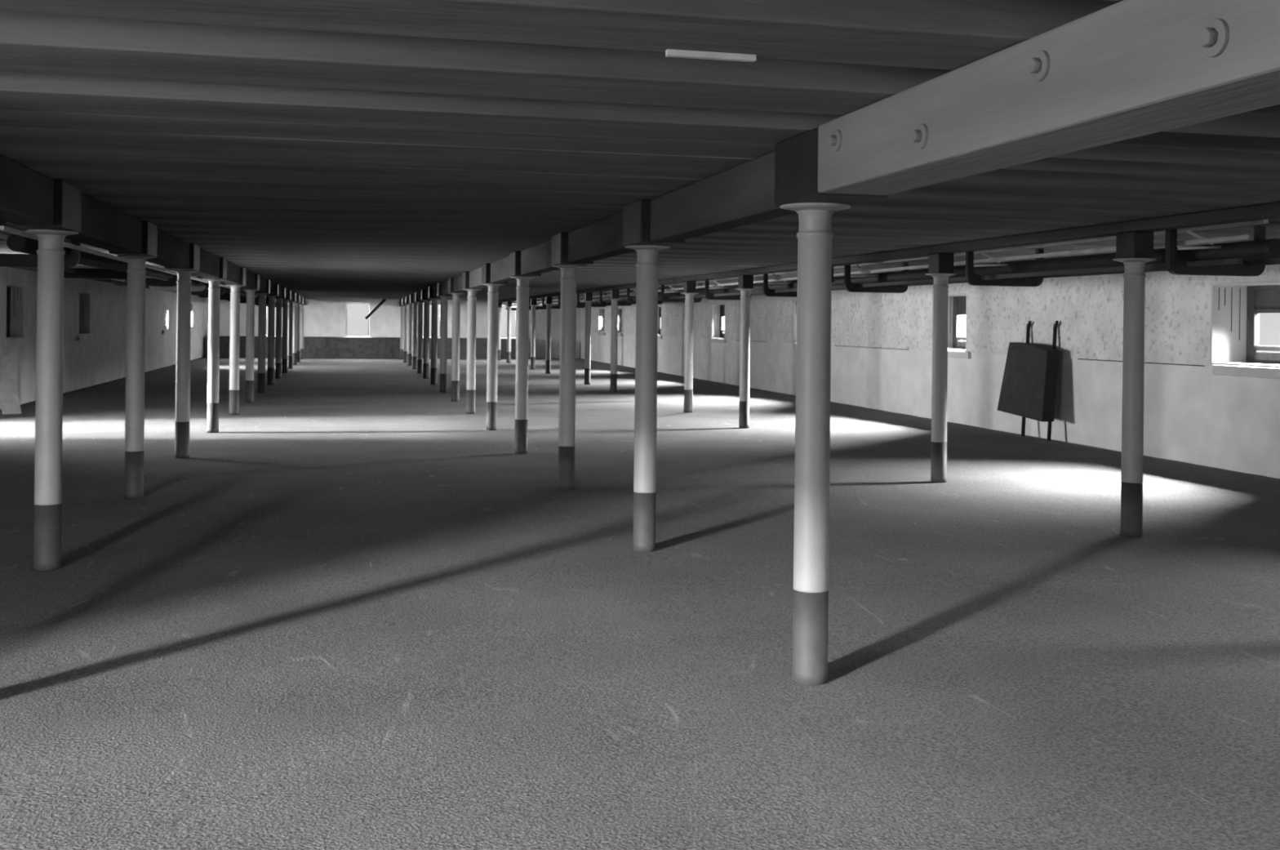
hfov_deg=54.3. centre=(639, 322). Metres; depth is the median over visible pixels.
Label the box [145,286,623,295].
joist
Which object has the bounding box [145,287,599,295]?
joist
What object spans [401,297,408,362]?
column
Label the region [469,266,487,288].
beam
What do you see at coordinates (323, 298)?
joist
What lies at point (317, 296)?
joist
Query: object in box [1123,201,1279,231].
beam
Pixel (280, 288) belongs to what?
beam
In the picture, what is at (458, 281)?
beam
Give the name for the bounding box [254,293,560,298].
joist
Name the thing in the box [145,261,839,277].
joist
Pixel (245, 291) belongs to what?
joist
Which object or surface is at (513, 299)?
beam
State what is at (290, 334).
column
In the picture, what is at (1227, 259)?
pipe
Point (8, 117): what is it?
joist
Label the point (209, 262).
beam
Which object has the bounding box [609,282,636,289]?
beam
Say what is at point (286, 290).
beam
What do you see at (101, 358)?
wall
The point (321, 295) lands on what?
joist
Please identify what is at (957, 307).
window
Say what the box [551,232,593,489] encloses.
column
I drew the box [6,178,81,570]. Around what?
column
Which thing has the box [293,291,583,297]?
joist
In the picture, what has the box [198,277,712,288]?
joist
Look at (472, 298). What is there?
column
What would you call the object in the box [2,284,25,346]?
window
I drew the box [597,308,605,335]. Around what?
window
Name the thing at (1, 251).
joist
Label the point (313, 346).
wainscot
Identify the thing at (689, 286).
column
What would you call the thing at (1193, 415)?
wall
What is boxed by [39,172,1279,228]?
joist
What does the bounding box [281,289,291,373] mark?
column
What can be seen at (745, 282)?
column
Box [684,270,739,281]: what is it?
beam
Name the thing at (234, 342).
column
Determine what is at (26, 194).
beam
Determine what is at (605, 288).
beam
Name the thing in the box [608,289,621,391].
column
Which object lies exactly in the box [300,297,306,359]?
column
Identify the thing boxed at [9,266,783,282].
joist
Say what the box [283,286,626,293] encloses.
joist
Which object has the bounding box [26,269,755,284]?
joist
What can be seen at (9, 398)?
plank
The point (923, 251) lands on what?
beam
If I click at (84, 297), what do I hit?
window
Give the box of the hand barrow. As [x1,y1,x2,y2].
[997,320,1058,440]
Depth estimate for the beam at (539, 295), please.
39.55 m
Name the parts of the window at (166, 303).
sill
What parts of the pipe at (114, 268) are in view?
hanger plate, hanger plate, edge rail, hanger plate, rail, hanger plate, hanger plate, hanger plate, hanger plate, hanger plate, hanger plate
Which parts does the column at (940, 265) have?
capital plate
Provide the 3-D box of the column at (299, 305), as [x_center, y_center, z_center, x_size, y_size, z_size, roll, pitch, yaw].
[-12.515,0.246,45.735,0.316,2.418,0.598,1,0,-13]
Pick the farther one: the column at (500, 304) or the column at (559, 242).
the column at (500, 304)
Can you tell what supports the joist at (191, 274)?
attached to the ceiling
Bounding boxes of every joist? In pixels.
[0,0,1119,70]
[0,10,1279,137]
[0,71,1279,168]
[0,109,1279,180]
[0,125,1279,200]
[0,151,1279,213]
[0,220,1115,253]
[0,225,1093,257]
[0,231,1046,261]
[0,238,1008,264]
[0,243,965,266]
[0,245,928,270]
[0,249,912,271]
[0,253,886,274]
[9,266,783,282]
[14,267,763,283]
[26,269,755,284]
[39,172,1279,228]
[75,265,797,280]
[76,263,786,279]
[81,189,1279,238]
[84,278,683,289]
[90,279,679,290]
[101,280,671,291]
[103,202,1279,244]
[106,281,660,292]
[111,282,635,292]
[126,213,1206,248]
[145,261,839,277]
[145,285,633,294]
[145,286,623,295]
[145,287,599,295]
[146,260,858,275]
[146,277,698,288]
[166,290,560,297]
[171,291,583,298]
[191,274,736,285]
[193,294,477,299]
[196,275,727,287]
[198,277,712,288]
[242,290,604,297]
[244,291,595,297]
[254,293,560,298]
[256,293,577,299]
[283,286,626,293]
[285,287,609,293]
[291,290,609,296]
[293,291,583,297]
[302,295,506,299]
[306,297,479,300]
[317,296,545,300]
[318,297,558,301]
[320,295,558,299]
[323,297,545,302]
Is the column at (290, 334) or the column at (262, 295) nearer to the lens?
the column at (262, 295)
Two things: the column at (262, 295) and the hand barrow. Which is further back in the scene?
the column at (262, 295)
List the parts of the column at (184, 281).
capital plate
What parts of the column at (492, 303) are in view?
capital plate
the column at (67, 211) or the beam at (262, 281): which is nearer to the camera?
the column at (67, 211)
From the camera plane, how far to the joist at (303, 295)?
46.18 m
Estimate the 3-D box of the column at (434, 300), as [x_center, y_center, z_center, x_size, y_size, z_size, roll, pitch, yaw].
[-5.065,0.332,30.790,0.316,2.418,0.598,1,0,-13]
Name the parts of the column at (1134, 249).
capital plate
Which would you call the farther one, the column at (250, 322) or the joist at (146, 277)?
the joist at (146, 277)
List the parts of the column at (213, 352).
capital plate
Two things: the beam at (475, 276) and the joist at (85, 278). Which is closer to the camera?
the beam at (475, 276)
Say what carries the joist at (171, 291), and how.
attached to the ceiling
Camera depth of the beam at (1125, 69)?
3.38 m
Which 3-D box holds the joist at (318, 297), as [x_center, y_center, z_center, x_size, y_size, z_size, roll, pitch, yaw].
[-9.372,-1.018,49.285,15.498,0.176,0.900,1,0,-13]
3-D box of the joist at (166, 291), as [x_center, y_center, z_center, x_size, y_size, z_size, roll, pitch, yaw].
[-7.690,-0.999,42.037,15.498,0.176,0.900,1,0,-13]
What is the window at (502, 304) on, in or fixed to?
in the wall at (322, 317)
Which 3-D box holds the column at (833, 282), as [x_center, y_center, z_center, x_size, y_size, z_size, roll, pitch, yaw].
[2.344,0.457,15.980,0.316,2.338,0.316,1,0,-13]
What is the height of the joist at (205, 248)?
0.176 m
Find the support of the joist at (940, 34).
attached to the ceiling
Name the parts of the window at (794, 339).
sill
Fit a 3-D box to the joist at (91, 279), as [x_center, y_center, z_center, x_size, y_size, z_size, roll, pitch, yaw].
[-4.957,-0.967,30.260,15.498,0.176,0.900,1,0,-13]
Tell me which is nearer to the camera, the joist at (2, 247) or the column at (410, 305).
the joist at (2, 247)
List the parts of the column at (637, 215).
capital plate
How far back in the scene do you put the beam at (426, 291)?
32.77 m
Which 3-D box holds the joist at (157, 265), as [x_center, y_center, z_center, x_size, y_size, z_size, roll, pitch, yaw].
[-2.856,-0.943,21.201,15.498,0.176,0.900,1,0,-13]
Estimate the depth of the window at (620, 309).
47.20 m
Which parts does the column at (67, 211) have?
capital plate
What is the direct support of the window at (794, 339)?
in the wall at (1193, 415)
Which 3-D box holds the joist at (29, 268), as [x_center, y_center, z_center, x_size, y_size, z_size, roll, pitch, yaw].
[-3.486,-0.950,23.919,15.498,0.176,0.900,1,0,-13]
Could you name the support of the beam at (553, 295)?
on the column
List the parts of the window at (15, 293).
frame, sill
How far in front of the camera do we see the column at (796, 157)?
5.54 m
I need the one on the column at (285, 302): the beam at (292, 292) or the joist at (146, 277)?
the beam at (292, 292)
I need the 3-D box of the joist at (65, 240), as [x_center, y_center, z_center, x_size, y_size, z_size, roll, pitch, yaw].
[-1.384,-0.926,14.859,15.498,0.176,0.900,1,0,-13]
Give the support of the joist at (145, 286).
attached to the ceiling
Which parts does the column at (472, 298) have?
capital plate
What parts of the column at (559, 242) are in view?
capital plate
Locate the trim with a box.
[735,339,1204,366]
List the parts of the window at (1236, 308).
sill, frame, vent panel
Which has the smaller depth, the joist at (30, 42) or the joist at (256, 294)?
the joist at (30, 42)
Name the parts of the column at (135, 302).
capital plate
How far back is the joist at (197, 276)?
26.50 m
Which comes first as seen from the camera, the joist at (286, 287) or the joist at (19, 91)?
the joist at (19, 91)
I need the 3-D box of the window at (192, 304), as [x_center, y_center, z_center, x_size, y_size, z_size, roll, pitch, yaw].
[-16.883,-0.195,46.108,0.650,1.062,1.342,1,0,-13]
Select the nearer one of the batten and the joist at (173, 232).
the batten
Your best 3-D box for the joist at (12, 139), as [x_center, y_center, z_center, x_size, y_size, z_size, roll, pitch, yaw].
[0.508,-0.904,6.706,15.498,0.176,0.900,1,0,-13]
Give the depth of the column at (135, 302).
11.00 m
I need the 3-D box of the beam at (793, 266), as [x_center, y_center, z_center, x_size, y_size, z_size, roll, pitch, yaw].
[1.991,-0.758,17.561,0.220,0.079,3.240,1,0,-13]
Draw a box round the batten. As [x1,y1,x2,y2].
[665,48,755,62]
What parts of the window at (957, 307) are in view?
frame, sill, vent panel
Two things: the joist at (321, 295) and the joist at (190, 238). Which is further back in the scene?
the joist at (321, 295)
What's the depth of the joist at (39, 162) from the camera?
7.32 m
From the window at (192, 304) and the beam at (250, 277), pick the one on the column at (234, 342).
the beam at (250, 277)
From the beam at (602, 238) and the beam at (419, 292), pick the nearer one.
the beam at (602, 238)
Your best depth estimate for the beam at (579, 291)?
32.37 m
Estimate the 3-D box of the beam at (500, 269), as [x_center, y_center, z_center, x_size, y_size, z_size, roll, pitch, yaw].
[-1.744,-0.700,16.532,0.180,0.280,2.682,1,0,-13]
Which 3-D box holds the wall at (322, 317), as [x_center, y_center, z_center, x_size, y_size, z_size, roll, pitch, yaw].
[-10.216,0.283,52.860,15.500,2.800,0.600,1,0,-13]
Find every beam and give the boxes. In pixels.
[0,154,53,225]
[64,192,142,253]
[146,228,189,268]
[191,248,219,277]
[220,261,239,284]
[240,270,255,288]
[254,276,266,292]
[266,281,275,295]
[275,284,282,297]
[282,288,288,299]
[288,291,293,301]
[295,293,297,302]
[417,290,422,301]
[424,288,431,299]
[431,284,439,297]
[441,280,452,295]
[453,274,466,292]
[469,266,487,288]
[490,256,515,282]
[506,297,516,301]
[520,239,559,275]
[530,293,546,298]
[545,292,560,297]
[567,211,635,262]
[576,289,584,293]
[584,286,610,292]
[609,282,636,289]
[650,151,796,241]
[657,276,686,285]
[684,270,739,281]
[739,262,797,275]
[817,0,1279,195]
[831,245,934,266]
[932,221,1124,253]
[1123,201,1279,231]
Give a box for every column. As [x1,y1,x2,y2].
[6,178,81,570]
[108,220,157,497]
[164,243,199,457]
[199,257,226,432]
[222,266,245,414]
[240,274,259,402]
[254,279,270,392]
[266,283,278,384]
[275,286,285,377]
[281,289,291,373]
[287,292,295,368]
[292,293,299,364]
[296,295,303,361]
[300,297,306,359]
[398,298,404,359]
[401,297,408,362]
[405,295,412,365]
[409,293,417,368]
[414,292,424,373]
[421,288,431,378]
[427,286,440,384]
[436,282,452,391]
[448,277,466,401]
[462,271,484,413]
[481,262,507,430]
[497,302,502,359]
[506,301,511,362]
[509,250,541,453]
[528,298,537,369]
[544,297,553,373]
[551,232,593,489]
[582,292,594,384]
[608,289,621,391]
[622,199,684,551]
[681,280,698,412]
[735,275,755,427]
[774,126,887,684]
[831,266,836,284]
[924,253,956,482]
[1112,231,1156,536]
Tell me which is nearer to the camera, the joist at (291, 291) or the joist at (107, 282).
the joist at (107, 282)
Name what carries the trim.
attached to the wall at (1193, 415)
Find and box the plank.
[0,355,22,414]
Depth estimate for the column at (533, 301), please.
41.23 m
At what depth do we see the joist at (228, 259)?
18.28 m
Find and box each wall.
[0,266,205,409]
[204,297,580,358]
[579,257,1279,479]
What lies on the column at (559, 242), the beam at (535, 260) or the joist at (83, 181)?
the beam at (535, 260)
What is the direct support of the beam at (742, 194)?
on the column at (796, 157)
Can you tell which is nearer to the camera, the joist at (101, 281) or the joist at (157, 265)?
the joist at (157, 265)
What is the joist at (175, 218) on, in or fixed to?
attached to the ceiling
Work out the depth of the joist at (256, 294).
44.32 m
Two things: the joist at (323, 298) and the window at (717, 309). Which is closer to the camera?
the window at (717, 309)
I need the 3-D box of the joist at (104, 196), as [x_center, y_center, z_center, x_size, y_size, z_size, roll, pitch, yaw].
[-0.123,-0.911,9.424,15.498,0.176,0.900,1,0,-13]
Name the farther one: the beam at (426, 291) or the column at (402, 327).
the column at (402, 327)
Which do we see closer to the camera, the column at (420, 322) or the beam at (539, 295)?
the column at (420, 322)
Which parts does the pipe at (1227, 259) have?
hanger plate, hanger plate, hanger plate, hanger plate, hanger plate, hanger plate, hanger plate, hanger plate, hanger plate, hanger plate, rail, hanger plate, hanger plate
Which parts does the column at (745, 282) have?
capital plate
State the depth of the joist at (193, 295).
47.89 m
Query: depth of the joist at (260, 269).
21.86 m
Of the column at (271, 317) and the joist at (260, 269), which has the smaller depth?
the joist at (260, 269)
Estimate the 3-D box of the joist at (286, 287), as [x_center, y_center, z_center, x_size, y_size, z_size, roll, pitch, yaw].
[-6.008,-0.979,34.790,15.498,0.176,0.900,1,0,-13]
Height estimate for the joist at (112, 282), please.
0.176 m
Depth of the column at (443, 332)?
27.70 m
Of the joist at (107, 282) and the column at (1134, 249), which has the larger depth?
the joist at (107, 282)
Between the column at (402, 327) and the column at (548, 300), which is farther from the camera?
the column at (402, 327)
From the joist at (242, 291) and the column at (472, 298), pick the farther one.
the joist at (242, 291)
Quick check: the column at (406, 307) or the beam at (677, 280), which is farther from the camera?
the column at (406, 307)
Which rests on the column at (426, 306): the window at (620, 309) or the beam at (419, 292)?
the beam at (419, 292)
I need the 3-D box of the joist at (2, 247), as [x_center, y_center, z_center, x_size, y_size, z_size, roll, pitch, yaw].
[-1.805,-0.931,16.671,15.498,0.176,0.900,1,0,-13]
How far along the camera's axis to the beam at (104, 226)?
9.26 m
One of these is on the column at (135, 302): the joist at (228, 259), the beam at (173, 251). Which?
the beam at (173, 251)
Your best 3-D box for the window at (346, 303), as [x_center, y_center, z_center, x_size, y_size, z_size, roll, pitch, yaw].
[-11.868,-0.121,52.475,1.004,1.434,0.600,1,0,-13]
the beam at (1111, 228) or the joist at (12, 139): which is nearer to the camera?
the joist at (12, 139)
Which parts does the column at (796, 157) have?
capital plate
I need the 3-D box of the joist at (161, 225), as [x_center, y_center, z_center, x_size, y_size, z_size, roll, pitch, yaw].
[-0.754,-0.919,12.142,15.498,0.176,0.900,1,0,-13]
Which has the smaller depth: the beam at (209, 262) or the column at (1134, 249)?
the column at (1134, 249)
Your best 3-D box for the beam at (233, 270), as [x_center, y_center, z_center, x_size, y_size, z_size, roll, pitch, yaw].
[-6.258,-0.752,18.819,0.220,0.280,2.682,1,0,-13]
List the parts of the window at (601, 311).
sill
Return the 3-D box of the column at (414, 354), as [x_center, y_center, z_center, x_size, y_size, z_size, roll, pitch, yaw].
[-7.267,0.306,40.283,0.316,2.418,0.598,1,0,-13]
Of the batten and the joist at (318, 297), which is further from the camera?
the joist at (318, 297)
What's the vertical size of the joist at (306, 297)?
0.176 m
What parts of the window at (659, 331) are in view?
frame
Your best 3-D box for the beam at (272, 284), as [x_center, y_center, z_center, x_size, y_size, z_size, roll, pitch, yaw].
[-8.460,-0.777,28.312,0.220,0.280,2.682,1,0,-13]
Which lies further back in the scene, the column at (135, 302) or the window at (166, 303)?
the window at (166, 303)
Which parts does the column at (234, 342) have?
capital plate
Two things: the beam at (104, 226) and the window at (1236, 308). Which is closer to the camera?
the beam at (104, 226)
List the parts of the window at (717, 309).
sill, frame, vent panel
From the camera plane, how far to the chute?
51.71 m
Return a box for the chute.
[364,299,386,319]
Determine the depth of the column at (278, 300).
33.15 m
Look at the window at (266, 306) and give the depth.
51.80 m
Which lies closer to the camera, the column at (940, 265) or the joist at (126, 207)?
the joist at (126, 207)
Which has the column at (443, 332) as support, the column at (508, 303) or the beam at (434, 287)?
the beam at (434, 287)
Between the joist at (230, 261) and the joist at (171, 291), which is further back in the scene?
the joist at (171, 291)
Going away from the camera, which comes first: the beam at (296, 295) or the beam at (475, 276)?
the beam at (475, 276)
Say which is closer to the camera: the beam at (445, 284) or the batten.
the batten
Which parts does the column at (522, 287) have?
capital plate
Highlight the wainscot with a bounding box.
[219,335,529,358]
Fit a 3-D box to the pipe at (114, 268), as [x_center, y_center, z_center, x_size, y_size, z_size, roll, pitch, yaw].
[-9.381,-0.727,28.895,1.130,0.398,44.062,1,0,-13]
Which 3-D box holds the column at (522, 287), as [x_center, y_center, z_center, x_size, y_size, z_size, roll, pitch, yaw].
[-1.393,0.374,14.968,0.316,2.418,0.598,1,0,-13]
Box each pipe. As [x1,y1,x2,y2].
[0,225,282,307]
[505,218,1279,310]
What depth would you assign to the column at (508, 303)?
47.56 m
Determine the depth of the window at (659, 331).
41.26 m
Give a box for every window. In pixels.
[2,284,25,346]
[76,291,91,340]
[162,299,169,333]
[191,302,193,331]
[265,306,282,335]
[345,302,369,336]
[422,302,440,337]
[501,304,516,337]
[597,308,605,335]
[617,307,622,336]
[657,306,662,338]
[711,303,726,342]
[792,300,796,347]
[947,293,971,359]
[1209,280,1279,378]
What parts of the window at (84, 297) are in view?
sill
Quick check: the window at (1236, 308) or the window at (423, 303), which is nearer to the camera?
the window at (1236, 308)

